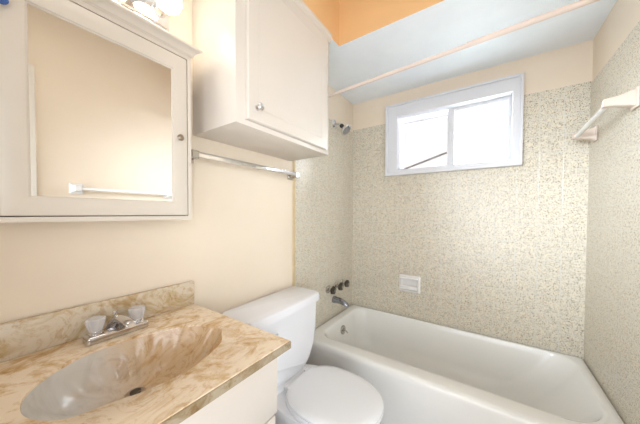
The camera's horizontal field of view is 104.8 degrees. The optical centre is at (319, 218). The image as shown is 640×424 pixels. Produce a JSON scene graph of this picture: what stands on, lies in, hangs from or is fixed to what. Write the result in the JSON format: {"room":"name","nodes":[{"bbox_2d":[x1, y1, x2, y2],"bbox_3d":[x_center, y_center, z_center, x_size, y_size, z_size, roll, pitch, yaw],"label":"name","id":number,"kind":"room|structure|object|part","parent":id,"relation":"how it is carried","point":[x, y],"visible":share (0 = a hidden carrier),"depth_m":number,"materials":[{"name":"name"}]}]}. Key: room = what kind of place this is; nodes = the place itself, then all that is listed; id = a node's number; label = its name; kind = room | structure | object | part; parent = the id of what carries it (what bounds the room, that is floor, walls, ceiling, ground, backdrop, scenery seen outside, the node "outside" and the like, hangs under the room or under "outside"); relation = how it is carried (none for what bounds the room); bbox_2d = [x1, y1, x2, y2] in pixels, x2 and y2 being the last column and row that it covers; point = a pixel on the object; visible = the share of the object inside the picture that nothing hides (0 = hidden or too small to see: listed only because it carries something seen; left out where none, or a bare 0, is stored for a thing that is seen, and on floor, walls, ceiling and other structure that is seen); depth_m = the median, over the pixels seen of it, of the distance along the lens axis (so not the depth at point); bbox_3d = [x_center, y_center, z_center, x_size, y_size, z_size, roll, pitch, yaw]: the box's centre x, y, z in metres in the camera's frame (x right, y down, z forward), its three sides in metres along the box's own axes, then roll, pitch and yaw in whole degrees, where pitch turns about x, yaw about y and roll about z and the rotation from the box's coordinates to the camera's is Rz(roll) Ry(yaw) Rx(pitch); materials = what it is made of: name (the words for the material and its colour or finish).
{"room":"bathroom","nodes":[
{"label":"bathroom","id":0,"kind":"room"},
{"bbox_2d":[0,0,352,328],"bbox_3d":[-0.546,-0.117,1.150,0.126,2.620,3.124,1,2,34],"label":"wall","id":1,"kind":"structure","parent":0,"point":[236,246],"depth_m":1.15,"materials":[{"name":"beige paint"}]},
{"bbox_2d":[0,281,193,361],"bbox_3d":[-0.713,0.316,0.792,0.020,0.098,0.622,1,2,34],"label":"backsplash","id":2,"kind":"structure","parent":1,"relation":"attached to","point":[20,337],"depth_m":0.74,"materials":[{"name":"beige stone"}]},
{"bbox_2d":[0,0,202,222],"bbox_3d":[-0.650,-0.311,0.760,0.150,0.631,0.520,1,2,34],"label":"medicine cabinet","id":3,"kind":"object","parent":1,"relation":"attached to","point":[95,95],"visible":1,"depth_m":0.69,"materials":[{"name":"beige paint"}]},
{"bbox_3d":[-0.719,-0.494,0.555,0.021,0.023,0.023,1,2,34],"label":"knob","id":4,"kind":"part","parent":3,"relation":"part of","materials":[{"name":"blue ceramic"}]},
{"bbox_2d":[27,4,171,200],"bbox_3d":[-0.622,-0.292,0.740,0.010,0.475,0.338,1,2,34],"label":"mirror","id":5,"kind":"object","parent":3,"relation":"attached to","point":[99,103],"depth_m":0.70,"materials":[{"name":"clear glass"}]},
{"bbox_3d":[-0.648,-0.612,0.753,0.150,0.029,0.520,1,2,34],"label":"crown moulding","id":6,"kind":"part","parent":3,"relation":"part of","materials":[{"name":"beige paint"}]},
{"bbox_3d":[-0.499,-0.290,0.881,0.021,0.023,0.023,1,2,34],"label":"knob","id":7,"kind":"part","parent":3,"relation":"part of","materials":[{"name":"grey metal"}]},
{"bbox_2d":[113,0,181,31],"bbox_3d":[-0.653,-0.754,0.743,0.148,0.110,0.424,1,2,34],"label":"vanity light","id":8,"kind":"object","parent":1,"relation":"attached to","point":[157,12],"visible":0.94,"depth_m":0.87,"materials":[{"name":"white glass"}]},
{"bbox_2d":[152,1,166,17],"bbox_3d":[-0.574,-0.764,0.893,0.038,0.048,0.048,1,2,34],"label":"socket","id":9,"kind":"object","parent":8,"relation":"attached to","point":[157,12],"depth_m":0.89,"materials":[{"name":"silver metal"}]},
{"bbox_3d":[-0.532,-0.763,0.864,0.088,0.081,0.081,1,2,34],"label":"bulb","id":10,"kind":"part","parent":8,"relation":"part of","materials":[{"name":"white glass"}]},
{"bbox_2d":[191,149,299,180],"bbox_3d":[-0.344,-0.267,1.279,0.068,0.052,0.702,1,2,34],"label":"chrome towel bar","id":11,"kind":"object","parent":1,"relation":"attached to","point":[195,154],"visible":0.91,"depth_m":1.17,"materials":[{"name":"silver metal"}]},
{"bbox_3d":[-0.528,-0.261,1.010,0.068,0.052,0.052,1,2,34],"label":"post","id":12,"kind":"part","parent":11,"relation":"part of","materials":[{"name":"silver metal"}]},
{"bbox_3d":[-0.161,-0.272,1.547,0.068,0.052,0.052,1,2,34],"label":"post","id":13,"kind":"part","parent":11,"relation":"part of","materials":[{"name":"silver metal"}]},
{"bbox_2d":[192,0,331,160],"bbox_3d":[-0.223,-0.693,1.205,0.338,0.672,0.628,1,2,34],"label":"upper cabinet","id":14,"kind":"object","parent":1,"relation":"attached to","point":[261,73],"visible":1,"depth_m":1.01,"materials":[{"name":"white paint"}]},
{"bbox_3d":[-0.228,-0.423,0.933,0.031,0.029,0.029,1,2,34],"label":"knob","id":15,"kind":"part","parent":14,"relation":"part of","materials":[{"name":"silver metal"}]},
{"bbox_3d":[-0.119,-0.675,1.130,0.018,0.600,0.540,1,2,34],"label":"door","id":16,"kind":"part","parent":14,"relation":"part of","materials":[{"name":"white paint"}]},
{"bbox_3d":[-0.235,-1.006,1.208,0.305,0.046,0.628,1,2,34],"label":"moulding","id":17,"kind":"part","parent":14,"relation":"part of","materials":[{"name":"white paint"}]},
{"bbox_2d":[293,161,294,285],"bbox_3d":[-0.169,0.004,1.596,0.009,1.560,0.020,1,2,34],"label":"trim","id":18,"kind":"structure","parent":1,"relation":"attached to","point":[293,161],"depth_m":1.59,"materials":[{"name":"beige tile"}]},
{"bbox_2d":[326,279,349,306],"bbox_3d":[0.180,0.610,2.001,0.134,0.172,0.288,1,2,34],"label":"tub faucet","id":19,"kind":"object","parent":1,"relation":"attached to","point":[335,299],"visible":1,"depth_m":1.98,"materials":[{"name":"silver metal"}]},
{"bbox_3d":[0.103,0.556,1.918,0.032,0.063,0.061,1,2,34],"label":"knob","id":20,"kind":"part","parent":19,"relation":"part of","materials":[{"name":"silver metal"}]},
{"bbox_3d":[0.168,0.664,1.985,0.134,0.064,0.060,1,2,34],"label":"spout","id":21,"kind":"part","parent":19,"relation":"part of","materials":[{"name":"silver metal"}]},
{"bbox_3d":[0.170,0.554,2.015,0.032,0.063,0.061,1,2,34],"label":"knob","id":22,"kind":"part","parent":19,"relation":"part of","materials":[{"name":"silver metal"}]},
{"bbox_3d":[0.230,0.553,2.104,0.032,0.063,0.061,1,2,34],"label":"knob","id":23,"kind":"part","parent":19,"relation":"part of","materials":[{"name":"silver metal"}]},
{"bbox_2d":[332,120,350,134],"bbox_3d":[0.175,-0.731,1.954,0.143,0.136,0.094,1,2,34],"label":"shower head","id":24,"kind":"object","parent":1,"relation":"attached to","point":[345,130],"visible":1,"depth_m":1.94},
{"bbox_2d":[303,0,616,104],"bbox_3d":[0.128,-1.215,0.655,1.524,0.398,2.864,1,2,34],"label":"ceiling","id":25,"kind":"structure","parent":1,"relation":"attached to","point":[370,39],"depth_m":1.41,"materials":[{"name":"white paint"}]},
{"bbox_2d":[329,0,599,96],"bbox_3d":[0.537,-0.811,1.264,1.512,0.116,0.052,1,2,34],"label":"curtain rod","id":26,"kind":"object","parent":1,"relation":"attached to","point":[580,3],"visible":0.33,"depth_m":1.11,"materials":[{"name":"beige metal"}]},
{"bbox_2d":[352,39,593,358],"bbox_3d":[0.965,-0.128,1.908,1.524,2.620,0.126,1,2,34],"label":"wall","id":27,"kind":"structure","parent":0,"point":[500,252],"depth_m":1.68,"materials":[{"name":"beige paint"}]},
{"bbox_2d":[399,274,420,293],"bbox_3d":[0.716,0.526,1.985,0.168,0.137,0.049,1,2,34],"label":"soap dish","id":28,"kind":"object","parent":27,"relation":"attached to","point":[407,283],"visible":1,"depth_m":1.98,"materials":[{"name":"white ceramic"}]},
{"bbox_2d":[400,285,417,291],"bbox_3d":[0.715,0.556,1.983,0.136,0.042,0.043,1,2,34],"label":"tray","id":29,"kind":"object","parent":28,"relation":"on","point":[407,288],"depth_m":1.98,"materials":[{"name":"white ceramic"}]},
{"bbox_2d":[385,72,523,176],"bbox_3d":[0.959,-0.642,1.875,0.896,0.580,0.161,1,2,34],"label":"window","id":30,"kind":"structure","parent":27,"relation":"in","point":[485,119],"depth_m":1.77,"materials":[{"name":"white plastic"}]},
{"bbox_2d":[401,152,446,169],"bbox_3d":[0.830,-0.460,1.998,0.358,0.120,0.015,1,2,34],"label":"rod","id":31,"kind":"object","parent":30,"relation":"on","point":[444,153],"visible":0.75,"depth_m":1.98,"materials":[{"name":"grey metal"}]},
{"bbox_3d":[0.860,-0.616,2.002,0.422,0.454,0.022,1,2,34],"label":"sash","id":32,"kind":"part","parent":30,"relation":"part of","materials":[{"name":"glass"}]},
{"bbox_3d":[1.136,-0.608,1.775,0.390,0.454,0.024,1,2,34],"label":"sash","id":33,"kind":"part","parent":30,"relation":"part of","materials":[{"name":"glass"}]},
{"bbox_3d":[1.144,-0.606,1.770,0.324,0.402,0.004,1,2,34],"label":"pane","id":34,"kind":"part","parent":30,"relation":"part of","materials":[{"name":"white glass"}]},
{"bbox_2d":[583,0,639,423],"bbox_3d":[0.805,-0.092,0.225,0.126,2.620,3.124,1,2,34],"label":"wall","id":35,"kind":"structure","parent":0,"point":[612,289],"depth_m":1.12,"materials":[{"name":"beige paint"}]},
{"bbox_2d":[571,86,639,141],"bbox_3d":[1.329,-0.468,1.175,0.094,0.099,0.501,1,2,34],"label":"towel bar","id":36,"kind":"object","parent":35,"relation":"attached to","point":[630,100],"visible":1,"depth_m":1.00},
{"bbox_3d":[1.488,-0.461,1.336,0.012,0.080,0.056,1,2,34],"label":"wall plate","id":37,"kind":"part","parent":36,"relation":"part of","materials":[{"name":"pink ceramic"}]},
{"bbox_3d":[1.237,-0.473,0.968,0.012,0.080,0.056,1,2,34],"label":"wall plate","id":38,"kind":"part","parent":36,"relation":"part of","materials":[{"name":"pink ceramic"}]},
{"bbox_3d":[0.124,1.255,0.717,1.764,0.100,3.124,1,2,34],"label":"floor","id":39,"kind":"structure","parent":0,"visible":0},
{"bbox_2d":[180,358,276,423],"bbox_3d":[-0.495,0.799,0.654,0.546,0.810,0.575,1,2,34],"label":"vanity cabinet","id":40,"kind":"object","parent":39,"relation":"on","point":[253,400],"visible":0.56,"depth_m":0.65,"materials":[{"name":"white paint"}]},
{"bbox_2d":[0,281,290,423],"bbox_3d":[-0.492,0.378,0.645,0.553,0.214,0.627,1,2,34],"label":"countertop","id":41,"kind":"structure","parent":40,"relation":"on","point":[188,355],"depth_m":0.67,"materials":[{"name":"beige stone"}]},
{"bbox_2d":[83,305,148,345],"bbox_3d":[-0.619,0.328,0.764,0.097,0.074,0.156,1,2,34],"label":"sink faucet","id":42,"kind":"object","parent":41,"relation":"on","point":[118,325],"visible":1,"depth_m":0.75,"materials":[{"name":"silver metal"}]},
{"bbox_3d":[-0.668,0.314,0.734,0.046,0.039,0.046,0,1,12],"label":"handle","id":43,"kind":"part","parent":42,"relation":"part of","materials":[{"name":"clear plastic"}]},
{"bbox_3d":[-0.668,0.336,0.735,0.036,0.012,0.036,1,2,34],"label":"handle stem","id":44,"kind":"part","parent":42,"relation":"part of","materials":[{"name":"silver metal"}]},
{"bbox_3d":[-0.614,0.328,0.760,0.086,0.052,0.055,1,2,34],"label":"spout","id":45,"kind":"part","parent":42,"relation":"part of","materials":[{"name":"silver metal"}]},
{"bbox_3d":[-0.608,0.312,0.821,0.046,0.039,0.046,-1,2,-33],"label":"handle","id":46,"kind":"part","parent":42,"relation":"part of","materials":[{"name":"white plastic"}]},
{"bbox_2d":[21,326,221,420],"bbox_3d":[-0.468,0.429,0.663,0.305,0.110,0.428,1,2,34],"label":"basin","id":47,"kind":"object","parent":41,"relation":"in","point":[92,384],"depth_m":0.68,"materials":[{"name":"beige stone"}]},
{"bbox_3d":[-0.221,0.839,0.640,0.019,0.492,0.278,1,2,34],"label":"door","id":48,"kind":"part","parent":40,"relation":"part of","materials":[{"name":"white paint"}]},
{"bbox_2d":[222,286,383,423],"bbox_3d":[-0.035,0.816,1.185,0.694,0.757,0.540,1,2,34],"label":"toilet","id":49,"kind":"object","parent":39,"relation":"on","point":[306,393],"visible":0.73,"depth_m":1.15,"materials":[{"name":"white ceramic"}]},
{"bbox_3d":[-0.227,0.460,1.310,0.226,0.053,0.540,1,2,34],"label":"tank lid","id":50,"kind":"part","parent":49,"relation":"part of","materials":[{"name":"white ceramic"}]},
{"bbox_3d":[-0.221,0.646,1.309,0.226,0.328,0.514,1,2,34],"label":"tank","id":51,"kind":"part","parent":49,"relation":"part of","materials":[{"name":"white ceramic"}]},
{"bbox_3d":[0.011,0.999,1.133,0.540,0.392,0.360,1,2,34],"label":"bowl","id":52,"kind":"part","parent":49,"relation":"part of","materials":[{"name":"white ceramic"}]},
{"bbox_3d":[0.066,0.795,1.092,0.422,0.017,0.362,1,2,34],"label":"seat","id":53,"kind":"part","parent":49,"relation":"part of","materials":[{"name":"plastic"}]},
{"bbox_3d":[0.067,0.776,1.090,0.418,0.019,0.354,1,2,34],"label":"lid","id":54,"kind":"part","parent":49,"relation":"part of","materials":[{"name":"plastic"}]},
{"bbox_2d":[306,304,624,423],"bbox_3d":[0.710,0.997,1.566,1.510,0.382,0.761,1,2,34],"label":"bathtub","id":55,"kind":"object","parent":39,"relation":"on","point":[423,372],"visible":0.89,"depth_m":1.49,"materials":[{"name":"ceramic"}]},
{"bbox_3d":[0.186,0.878,1.950,0.022,0.068,0.068,1,2,34],"label":"overflow plate","id":56,"kind":"part","parent":55,"relation":"part of","materials":[{"name":"silver metal"}]}
]}

